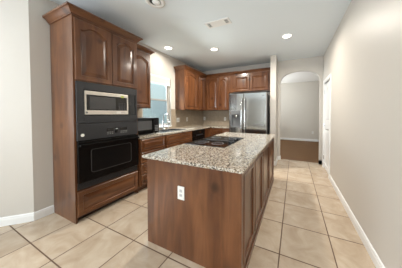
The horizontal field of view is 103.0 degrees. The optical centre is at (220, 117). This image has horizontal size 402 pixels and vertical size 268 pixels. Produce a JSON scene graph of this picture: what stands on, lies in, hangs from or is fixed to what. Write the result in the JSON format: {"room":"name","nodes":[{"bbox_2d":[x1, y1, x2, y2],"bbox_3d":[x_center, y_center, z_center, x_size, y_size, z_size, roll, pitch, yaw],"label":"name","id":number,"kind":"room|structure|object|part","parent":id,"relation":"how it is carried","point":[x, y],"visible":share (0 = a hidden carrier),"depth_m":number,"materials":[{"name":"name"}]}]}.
{"room":"kitchen","nodes":[
{"label":"kitchen","id":0,"kind":"room"},
{"bbox_2d":[0,0,33,216],"bbox_3d":[-3.081,-0.120,1.735,1.190,2.820,1.120,1,1,25],"label":"wall","id":1,"kind":"structure","parent":0,"point":[16,159],"depth_m":1.90,"materials":[{"name":"grey paint"}]},
{"bbox_2d":[28,0,202,211],"bbox_3d":[-1.535,-0.167,3.814,0.120,2.820,4.050,1,1,25],"label":"wall","id":2,"kind":"structure","parent":0,"point":[161,64],"depth_m":2.04,"materials":[{"name":"grey paint"}]},
{"bbox_2d":[0,205,53,226],"bbox_3d":[-2.968,1.238,1.741,1.656,0.104,0.132,-1,1,-25],"label":"baseboard","id":3,"kind":"structure","parent":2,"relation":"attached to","point":[27,217],"depth_m":1.95,"materials":[{"name":"white wood"}]},
{"bbox_2d":[137,44,154,108],"bbox_3d":[-1.608,-0.747,3.042,0.374,1.145,0.555,1,1,25],"label":"upper cabinet","id":4,"kind":"object","parent":2,"relation":"attached to","point":[143,53],"visible":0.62,"depth_m":3.01,"materials":[{"name":"brown wood"}]},
{"bbox_3d":[-1.502,-0.685,2.958,0.024,1.000,0.455,1,1,25],"label":"door","id":5,"kind":"part","parent":4,"relation":"part of","materials":[{"name":"brown wood"}]},
{"bbox_3d":[-1.591,-1.279,3.059,0.368,0.082,0.486,1,1,25],"label":"crown moulding","id":6,"kind":"part","parent":4,"relation":"part of","materials":[{"name":"brown wood"}]},
{"bbox_2d":[142,86,171,127],"bbox_3d":[-1.524,-0.376,3.773,0.130,1.241,0.875,1,1,25],"label":"window","id":7,"kind":"structure","parent":2,"relation":"in","point":[167,87],"depth_m":4.12,"materials":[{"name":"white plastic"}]},
{"bbox_2d":[150,73,169,85],"bbox_3d":[-1.515,-0.895,3.758,0.048,0.197,0.859,1,1,25],"label":"window blind","id":8,"kind":"object","parent":2,"relation":"attached to","point":[156,79],"visible":0.59,"depth_m":3.81,"materials":[{"name":"white fabric"}]},
{"bbox_2d":[137,109,202,129],"bbox_3d":[-1.260,0.037,4.259,0.008,0.510,3.020,1,1,25],"label":"backsplash","id":9,"kind":"structure","parent":2,"relation":"attached to","point":[195,117],"depth_m":4.65,"materials":[{"name":"tile"}]},
{"bbox_2d":[174,65,200,109],"bbox_3d":[-0.934,-0.781,4.504,0.374,1.145,0.768,1,1,25],"label":"upper cabinet","id":10,"kind":"object","parent":2,"relation":"attached to","point":[186,77],"visible":1,"depth_m":4.28,"materials":[{"name":"brown wood"}]},
{"bbox_3d":[-0.931,-1.312,4.491,0.368,0.082,0.768,1,1,25],"label":"crown moulding","id":11,"kind":"part","parent":10,"relation":"part of","materials":[{"name":"brown wood"}]},
{"bbox_3d":[-0.825,-0.719,4.427,0.024,1.000,0.550,1,1,25],"label":"door","id":12,"kind":"part","parent":10,"relation":"part of","materials":[{"name":"brown wood"}]},
{"bbox_2d":[197,72,222,110],"bbox_3d":[-0.441,-0.795,5.112,0.761,1.145,0.743,1,1,25],"label":"upper cabinet","id":13,"kind":"object","parent":2,"relation":"attached to","point":[208,83],"visible":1,"depth_m":5.04,"materials":[{"name":"brown wood"}]},
{"bbox_3d":[-0.584,-0.731,4.951,0.024,1.000,0.305,1,1,25],"label":"door","id":14,"kind":"part","parent":13,"relation":"part of","materials":[{"name":"brown wood"}]},
{"bbox_3d":[-0.369,-1.321,4.890,0.455,0.082,0.422,1,1,25],"label":"crown moulding","id":15,"kind":"part","parent":13,"relation":"part of","materials":[{"name":"brown wood"}]},
{"bbox_3d":[-0.280,-0.734,5.080,0.410,1.000,0.024,1,1,25],"label":"door","id":16,"kind":"part","parent":13,"relation":"part of","materials":[{"name":"brown wood"}]},
{"bbox_2d":[0,139,375,267],"bbox_3d":[-0.490,1.337,1.000,6.500,0.060,16.550,1,1,25],"label":"floor","id":17,"kind":"structure","parent":0,"point":[305,223],"depth_m":1.74,"materials":[{"name":"tile"}]},
{"bbox_2d":[42,1,142,223],"bbox_3d":[-1.788,-0.013,2.367,0.623,2.577,0.981,1,1,25],"label":"tall cabinet","id":18,"kind":"object","parent":17,"relation":"on","point":[84,46],"visible":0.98,"depth_m":2.03,"materials":[{"name":"brown wood"}]},
{"bbox_3d":[-1.637,-0.815,2.063,0.024,0.725,0.422,1,1,25],"label":"door","id":19,"kind":"part","parent":18,"relation":"part of","materials":[{"name":"brown wood"}]},
{"bbox_3d":[-1.788,-1.260,2.339,0.623,0.082,0.981,1,1,25],"label":"crown moulding","id":20,"kind":"part","parent":18,"relation":"part of","materials":[{"name":"brown wood"}]},
{"bbox_2d":[75,81,136,123],"bbox_3d":[-1.762,-0.191,2.350,0.490,0.510,0.803,1,1,25],"label":"microwave","id":21,"kind":"object","parent":18,"relation":"in","point":[95,103],"visible":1,"depth_m":2.16,"materials":[{"name":"grey metal"}]},
{"bbox_3d":[-1.613,-0.191,2.155,0.043,0.195,0.376,1,1,25],"label":"door","id":22,"kind":"part","parent":21,"relation":"part of","materials":[{"name":"black glass"}]},
{"bbox_3d":[-1.579,-0.189,2.223,0.047,0.300,0.565,1,1,25],"label":"silver frame","id":23,"kind":"part","parent":21,"relation":"part of","materials":[{"name":"beige"}]},
{"bbox_3d":[-1.502,-0.196,2.395,0.044,0.195,0.146,1,1,25],"label":"control panel","id":24,"kind":"part","parent":21,"relation":"part of","materials":[{"name":"black glass"}]},
{"bbox_3d":[-1.441,-0.196,2.542,0.031,0.321,0.125,1,1,25],"label":"panel","id":25,"kind":"part","parent":21,"relation":"part of","materials":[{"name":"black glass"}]},
{"bbox_3d":[-1.639,1.246,2.328,0.020,0.062,0.804,1,1,25],"label":"kick plate","id":26,"kind":"part","parent":18,"relation":"part of","materials":[{"name":"brown wood"}]},
{"bbox_2d":[76,121,138,190],"bbox_3d":[-1.759,0.474,2.364,0.577,0.810,0.803,1,1,25],"label":"oven","id":27,"kind":"object","parent":18,"relation":"in","point":[109,150],"visible":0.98,"depth_m":2.17,"materials":[{"name":"black metal"}]},
{"bbox_3d":[-1.554,0.175,2.263,0.024,0.207,0.803,1,1,25],"label":"control panel","id":28,"kind":"part","parent":27,"relation":"part of","materials":[{"name":"grey metal"}]},
{"bbox_3d":[-1.549,0.542,2.269,0.036,0.503,0.803,1,1,25],"label":"door","id":29,"kind":"part","parent":27,"relation":"part of","materials":[{"name":"black glass"}]},
{"bbox_3d":[-1.516,0.333,2.249,0.041,0.028,0.793,1,1,25],"label":"handle","id":30,"kind":"part","parent":27,"relation":"part of","materials":[{"name":"black metal"}]},
{"bbox_3d":[-1.555,1.049,2.284,0.024,0.302,0.815,1,1,25],"label":"drawer","id":31,"kind":"part","parent":18,"relation":"part of","materials":[{"name":"brown wood"}]},
{"bbox_3d":[-1.465,-0.824,2.436,0.024,0.725,0.387,1,1,25],"label":"door","id":32,"kind":"part","parent":18,"relation":"part of","materials":[{"name":"brown wood"}]},
{"bbox_2d":[138,135,164,190],"bbox_3d":[-1.498,0.809,3.039,0.606,0.904,0.577,1,1,25],"label":"base cabinet","id":33,"kind":"object","parent":17,"relation":"on","point":[147,145],"visible":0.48,"depth_m":2.75,"materials":[{"name":"brown wood"}]},
{"bbox_3d":[-1.230,0.878,2.926,0.024,0.180,0.540,1,1,25],"label":"drawer","id":34,"kind":"part","parent":33,"relation":"part of","materials":[{"name":"brown wood"}]},
{"bbox_3d":[-1.230,1.068,2.931,0.024,0.180,0.540,1,1,25],"label":"drawer","id":35,"kind":"part","parent":33,"relation":"part of","materials":[{"name":"brown wood"}]},
{"bbox_3d":[-1.230,0.483,2.917,0.024,0.210,0.540,1,1,25],"label":"drawer","id":36,"kind":"part","parent":33,"relation":"part of","materials":[{"name":"brown wood"}]},
{"bbox_3d":[-1.230,0.688,2.922,0.024,0.180,0.540,1,1,25],"label":"drawer","id":37,"kind":"part","parent":33,"relation":"part of","materials":[{"name":"brown wood"}]},
{"bbox_2d":[165,131,191,148],"bbox_3d":[-1.182,0.793,3.724,0.606,0.904,0.927,1,1,25],"label":"base cabinet","id":38,"kind":"object","parent":17,"relation":"on","point":[171,140],"visible":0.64,"depth_m":3.51,"materials":[{"name":"brown wood"}]},
{"bbox_3d":[-1.010,0.852,3.404,0.024,0.580,0.442,1,1,25],"label":"door","id":39,"kind":"part","parent":38,"relation":"part of","materials":[{"name":"brown wood"}]},
{"bbox_2d":[192,129,204,140],"bbox_3d":[-0.831,0.782,4.414,0.575,0.895,0.600,1,1,25],"label":"dishwasher","id":40,"kind":"object","parent":17,"relation":"on","point":[196,134],"visible":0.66,"depth_m":4.26,"materials":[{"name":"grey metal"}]},
{"bbox_3d":[-0.599,0.807,4.308,0.024,0.610,0.596,1,1,25],"label":"door","id":41,"kind":"part","parent":40,"relation":"part of","materials":[{"name":"black metal"}]},
{"bbox_3d":[-0.597,0.416,4.298,0.028,0.158,0.596,1,1,25],"label":"control panel","id":42,"kind":"part","parent":40,"relation":"part of","materials":[{"name":"black ceramic"}]},
{"bbox_2d":[204,128,209,137],"bbox_3d":[-0.554,0.761,5.118,0.581,0.904,0.891,1,1,25],"label":"base cabinet","id":43,"kind":"object","parent":17,"relation":"on","point":[207,130],"visible":0.02,"depth_m":4.75,"materials":[{"name":"brown wood"}]},
{"bbox_2d":[138,125,228,138],"bbox_3d":[-0.662,0.316,3.983,1.330,0.035,3.012,1,1,25],"label":"countertop","id":44,"kind":"structure","parent":43,"relation":"on","point":[197,127],"depth_m":3.96,"materials":[{"name":"stone"}]},
{"bbox_2d":[138,117,158,134],"bbox_3d":[-1.534,0.164,3.053,0.425,0.312,0.535,1,1,25],"label":"microwave","id":45,"kind":"object","parent":44,"relation":"on","point":[146,125],"visible":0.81,"depth_m":2.98,"materials":[{"name":"grey metal"}]},
{"bbox_3d":[-1.287,0.155,3.162,0.020,0.290,0.125,1,1,25],"label":"control panel","id":46,"kind":"part","parent":45,"relation":"part of","materials":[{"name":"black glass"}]},
{"bbox_2d":[162,113,169,129],"bbox_3d":[-1.321,0.101,3.805,0.142,0.403,0.225,-1,2,-36],"label":"faucet","id":47,"kind":"object","parent":44,"relation":"on","point":[163,126],"visible":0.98,"depth_m":3.80,"materials":[{"name":"silver metal"}]},
{"bbox_2d":[157,128,185,132],"bbox_3d":[-1.202,0.398,3.646,0.435,0.205,0.740,1,1,25],"label":"sink","id":48,"kind":"object","parent":44,"relation":"in","point":[172,129],"visible":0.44,"depth_m":3.66,"materials":[{"name":"silver metal"}]},
{"bbox_2d":[147,138,273,267],"bbox_3d":[0.148,0.836,2.414,1.034,0.878,2.147,1,1,25],"label":"kitchen island","id":49,"kind":"object","parent":17,"relation":"on","point":[217,222],"visible":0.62,"depth_m":1.43,"materials":[{"name":"brown wood"}]},
{"bbox_2d":[178,186,183,199],"bbox_3d":[-0.368,0.697,1.461,0.074,0.122,0.008,1,1,25],"label":"outlet","id":50,"kind":"object","parent":49,"relation":"attached to","point":[180,188],"visible":1,"depth_m":1.46,"materials":[{"name":"white plastic"}]},
{"bbox_3d":[-0.305,0.858,1.448,1.001,0.878,0.014,1,1,25],"label":"panel","id":51,"kind":"part","parent":49,"relation":"part of","materials":[{"name":"brown wood"}]},
{"bbox_2d":[142,132,274,173],"bbox_3d":[0.144,0.382,2.416,1.073,0.029,2.237,1,1,25],"label":"island countertop","id":52,"kind":"structure","parent":49,"relation":"on","point":[238,156],"depth_m":1.65,"materials":[{"name":"stone"}]},
{"bbox_2d":[185,136,243,147],"bbox_3d":[-0.050,0.352,2.484,0.610,0.028,0.865,1,1,25],"label":"cooktop","id":53,"kind":"object","parent":52,"relation":"in","point":[213,141],"visible":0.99,"depth_m":2.37,"materials":[{"name":"black glass"}]},
{"bbox_3d":[0.254,0.826,1.440,0.016,0.734,0.355,1,1,25],"label":"door","id":54,"kind":"part","parent":49,"relation":"part of","materials":[{"name":"brown wood"}]},
{"bbox_3d":[0.602,0.841,2.205,0.014,0.878,2.147,1,1,25],"label":"frame","id":55,"kind":"part","parent":49,"relation":"part of","materials":[{"name":"brown wood"}]},
{"bbox_3d":[0.438,0.817,1.838,0.016,0.734,0.418,1,1,25],"label":"door","id":56,"kind":"part","parent":49,"relation":"part of","materials":[{"name":"brown wood"}]},
{"bbox_3d":[0.611,1.252,2.206,0.010,0.055,2.135,1,1,25],"label":"moulding","id":57,"kind":"part","parent":49,"relation":"part of","materials":[{"name":"brown wood"}]},
{"bbox_3d":[0.659,0.806,2.319,0.016,0.734,0.538,1,1,25],"label":"door","id":58,"kind":"part","parent":49,"relation":"part of","materials":[{"name":"brown wood"}]},
{"bbox_3d":[0.914,0.793,2.873,0.016,0.734,0.578,1,1,25],"label":"door","id":59,"kind":"part","parent":49,"relation":"part of","materials":[{"name":"brown wood"}]},
{"bbox_2d":[210,128,228,135],"bbox_3d":[0.110,0.764,4.972,0.742,0.904,0.601,1,1,25],"label":"base cabinet","id":60,"kind":"object","parent":17,"relation":"on","point":[213,131],"visible":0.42,"depth_m":4.74,"materials":[{"name":"brown wood"}]},
{"bbox_3d":[-0.146,0.428,4.764,0.300,0.185,0.024,1,1,25],"label":"drawer","id":61,"kind":"part","parent":60,"relation":"part of","materials":[{"name":"brown wood"}]},
{"bbox_2d":[229,92,269,133],"bbox_3d":[0.761,0.304,4.250,0.955,1.857,0.686,1,1,25],"label":"refrigerator","id":62,"kind":"object","parent":17,"relation":"on","point":[248,112],"visible":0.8,"depth_m":3.98,"materials":[{"name":"grey metal"}]},
{"bbox_3d":[0.395,0.043,4.137,0.272,0.427,0.055,1,1,25],"label":"dispenser frame","id":63,"kind":"part","parent":62,"relation":"part of","materials":[{"name":"grey plastic"}]},
{"bbox_3d":[0.406,0.282,4.153,0.391,1.785,0.070,1,1,25],"label":"door","id":64,"kind":"part","parent":62,"relation":"part of","materials":[{"name":"silver metal"}]},
{"bbox_3d":[0.518,0.108,4.023,0.028,1.204,0.078,1,1,25],"label":"handle","id":65,"kind":"part","parent":62,"relation":"part of","materials":[{"name":"silver metal"}]},
{"bbox_3d":[0.600,0.109,3.985,0.028,1.204,0.078,1,1,25],"label":"handle","id":66,"kind":"part","parent":62,"relation":"part of","materials":[{"name":"silver metal"}]},
{"bbox_3d":[0.843,0.287,3.951,0.556,1.785,0.070,1,1,25],"label":"door","id":67,"kind":"part","parent":62,"relation":"part of","materials":[{"name":"silver metal"}]},
{"bbox_2d":[50,0,350,70],"bbox_3d":[-2.062,-1.518,-0.533,4.871,0.080,12.570,1,1,25],"label":"ceiling","id":68,"kind":"structure","parent":0,"point":[255,32],"depth_m":2.72,"materials":[{"name":"white paint"}]},
{"bbox_2d":[145,0,164,7],"bbox_3d":[-0.872,-1.524,2.112,0.250,0.028,0.250,1,1,25],"label":"recessed light","id":69,"kind":"object","parent":68,"relation":"in","point":[153,3],"visible":1,"depth_m":2.13,"materials":[{"name":"white"}]},
{"bbox_2d":[204,17,231,28],"bbox_3d":[-0.047,-1.545,2.613,0.420,0.010,0.170,1,1,25],"label":"ceiling vent","id":70,"kind":"object","parent":68,"relation":"in","point":[224,21],"visible":1,"depth_m":2.61,"materials":[{"name":"white"}]},
{"bbox_2d":[282,33,292,38],"bbox_3d":[1.268,-1.555,3.047,0.194,0.010,0.194,1,1,25],"label":"recessed light","id":71,"kind":"object","parent":68,"relation":"in","point":[285,36],"visible":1,"depth_m":3.03,"materials":[{"name":"white"}]},
{"bbox_2d":[203,56,322,163],"bbox_3d":[0.972,-0.193,4.952,3.721,2.820,0.115,1,1,25],"label":"wall","id":72,"kind":"structure","parent":0,"point":[314,65],"depth_m":4.39,"materials":[{"name":"grey paint"}]},
{"bbox_2d":[203,110,228,125],"bbox_3d":[-0.028,0.013,5.348,1.321,0.510,0.008,1,1,25],"label":"backsplash","id":73,"kind":"structure","parent":72,"relation":"attached to","point":[211,117],"depth_m":5.40,"materials":[{"name":"tile"}]},
{"bbox_2d":[218,72,231,109],"bbox_3d":[0.145,-0.793,5.037,0.362,1.145,0.389,1,1,25],"label":"upper cabinet","id":74,"kind":"object","parent":72,"relation":"attached to","point":[224,93],"visible":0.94,"depth_m":4.89,"materials":[{"name":"brown wood"}]},
{"bbox_3d":[0.079,-0.730,4.915,0.320,1.000,0.024,1,1,25],"label":"door","id":75,"kind":"part","parent":74,"relation":"part of","materials":[{"name":"brown wood"}]},
{"bbox_3d":[0.078,-1.321,4.879,0.362,0.082,0.068,1,1,25],"label":"crown moulding","id":76,"kind":"part","parent":74,"relation":"part of","materials":[{"name":"brown wood"}]},
{"bbox_2d":[229,67,269,93],"bbox_3d":[0.863,-1.053,4.700,1.212,0.610,0.389,1,1,25],"label":"upper cabinet","id":77,"kind":"object","parent":72,"relation":"attached to","point":[252,80],"visible":0.9,"depth_m":4.56,"materials":[{"name":"brown wood"}]},
{"bbox_3d":[0.604,-0.992,4.668,0.485,0.465,0.024,1,1,25],"label":"door","id":78,"kind":"part","parent":77,"relation":"part of","materials":[{"name":"brown wood"}]},
{"bbox_3d":[0.796,-1.313,4.549,1.212,0.082,0.068,1,1,25],"label":"crown moulding","id":79,"kind":"part","parent":77,"relation":"part of","materials":[{"name":"brown wood"}]},
{"bbox_3d":[1.067,-0.987,4.455,0.495,0.465,0.024,1,1,25],"label":"door","id":80,"kind":"part","parent":77,"relation":"part of","materials":[{"name":"brown wood"}]},
{"bbox_2d":[270,55,277,160],"bbox_3d":[1.457,-0.180,4.346,0.140,2.820,0.580,1,1,25],"label":"wall","id":81,"kind":"structure","parent":0,"point":[273,58],"depth_m":4.09,"materials":[{"name":"grey paint"}]},
{"bbox_2d":[274,156,280,165],"bbox_3d":[1.512,1.177,4.406,0.175,0.104,0.733,1,2,31],"label":"baseboard","id":82,"kind":"structure","parent":81,"relation":"attached to","point":[278,157],"depth_m":4.45,"materials":[{"name":"white wood"}]},
{"bbox_2d":[280,81,319,139],"bbox_3d":[3.457,-0.291,8.103,5.300,2.870,0.120,1,1,25],"label":"wall","id":83,"kind":"structure","parent":0,"point":[299,100],"depth_m":7.83,"materials":[{"name":"beige paint"}]},
{"bbox_2d":[280,137,318,141],"bbox_3d":[3.428,1.093,8.073,5.300,0.104,0.016,1,1,25],"label":"baseboard","id":84,"kind":"structure","parent":83,"relation":"attached to","point":[283,138],"depth_m":7.85,"materials":[{"name":"white wood"}]},
{"bbox_2d":[281,72,319,83],"bbox_3d":[2.683,-1.727,6.389,5.300,0.080,3.980,1,1,25],"label":"ceiling","id":85,"kind":"structure","parent":0,"point":[295,77],"depth_m":6.77,"materials":[{"name":"white paint"}]},
{"bbox_2d":[322,0,401,267],"bbox_3d":[0.144,-0.047,-1.460,0.140,2.820,12.470,1,1,25],"label":"wall","id":86,"kind":"structure","parent":0,"point":[363,57],"depth_m":1.53,"materials":[{"name":"grey paint"}]},
{"bbox_2d":[323,81,329,172],"bbox_3d":[2.391,0.220,3.606,0.096,2.035,0.704,1,1,25],"label":"door","id":87,"kind":"structure","parent":86,"relation":"in","point":[327,85],"depth_m":3.66,"materials":[{"name":"white painted wood"}]},
{"bbox_2d":[322,73,330,177],"bbox_3d":[2.440,0.176,3.577,0.136,2.145,0.860,1,1,25],"label":"trim","id":88,"kind":"structure","parent":86,"relation":"attached to","point":[328,78],"depth_m":3.58,"materials":[{"name":"white wood"}]},
{"bbox_2d":[329,174,384,267],"bbox_3d":[-0.166,1.322,-1.917,0.016,0.104,11.325,1,1,25],"label":"baseboard","id":89,"kind":"structure","parent":86,"relation":"attached to","point":[372,253],"depth_m":1.72,"materials":[{"name":"white wood"}]},
{"label":"outside","id":90,"kind":"structure","parent":0,"visible":0},
{"bbox_3d":[-4.143,1.423,9.043,8.940,0.100,11.100,1,1,25],"label":"ground","id":91,"kind":"structure","parent":90,"visible":0},
{"bbox_2d":[143,82,166,123],"bbox_3d":[-3.714,-0.271,6.659,0.120,3.297,9.000,1,1,25],"label":"wall","id":92,"kind":"structure","parent":91,"relation":"on","point":[158,109],"depth_m":7.86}
]}

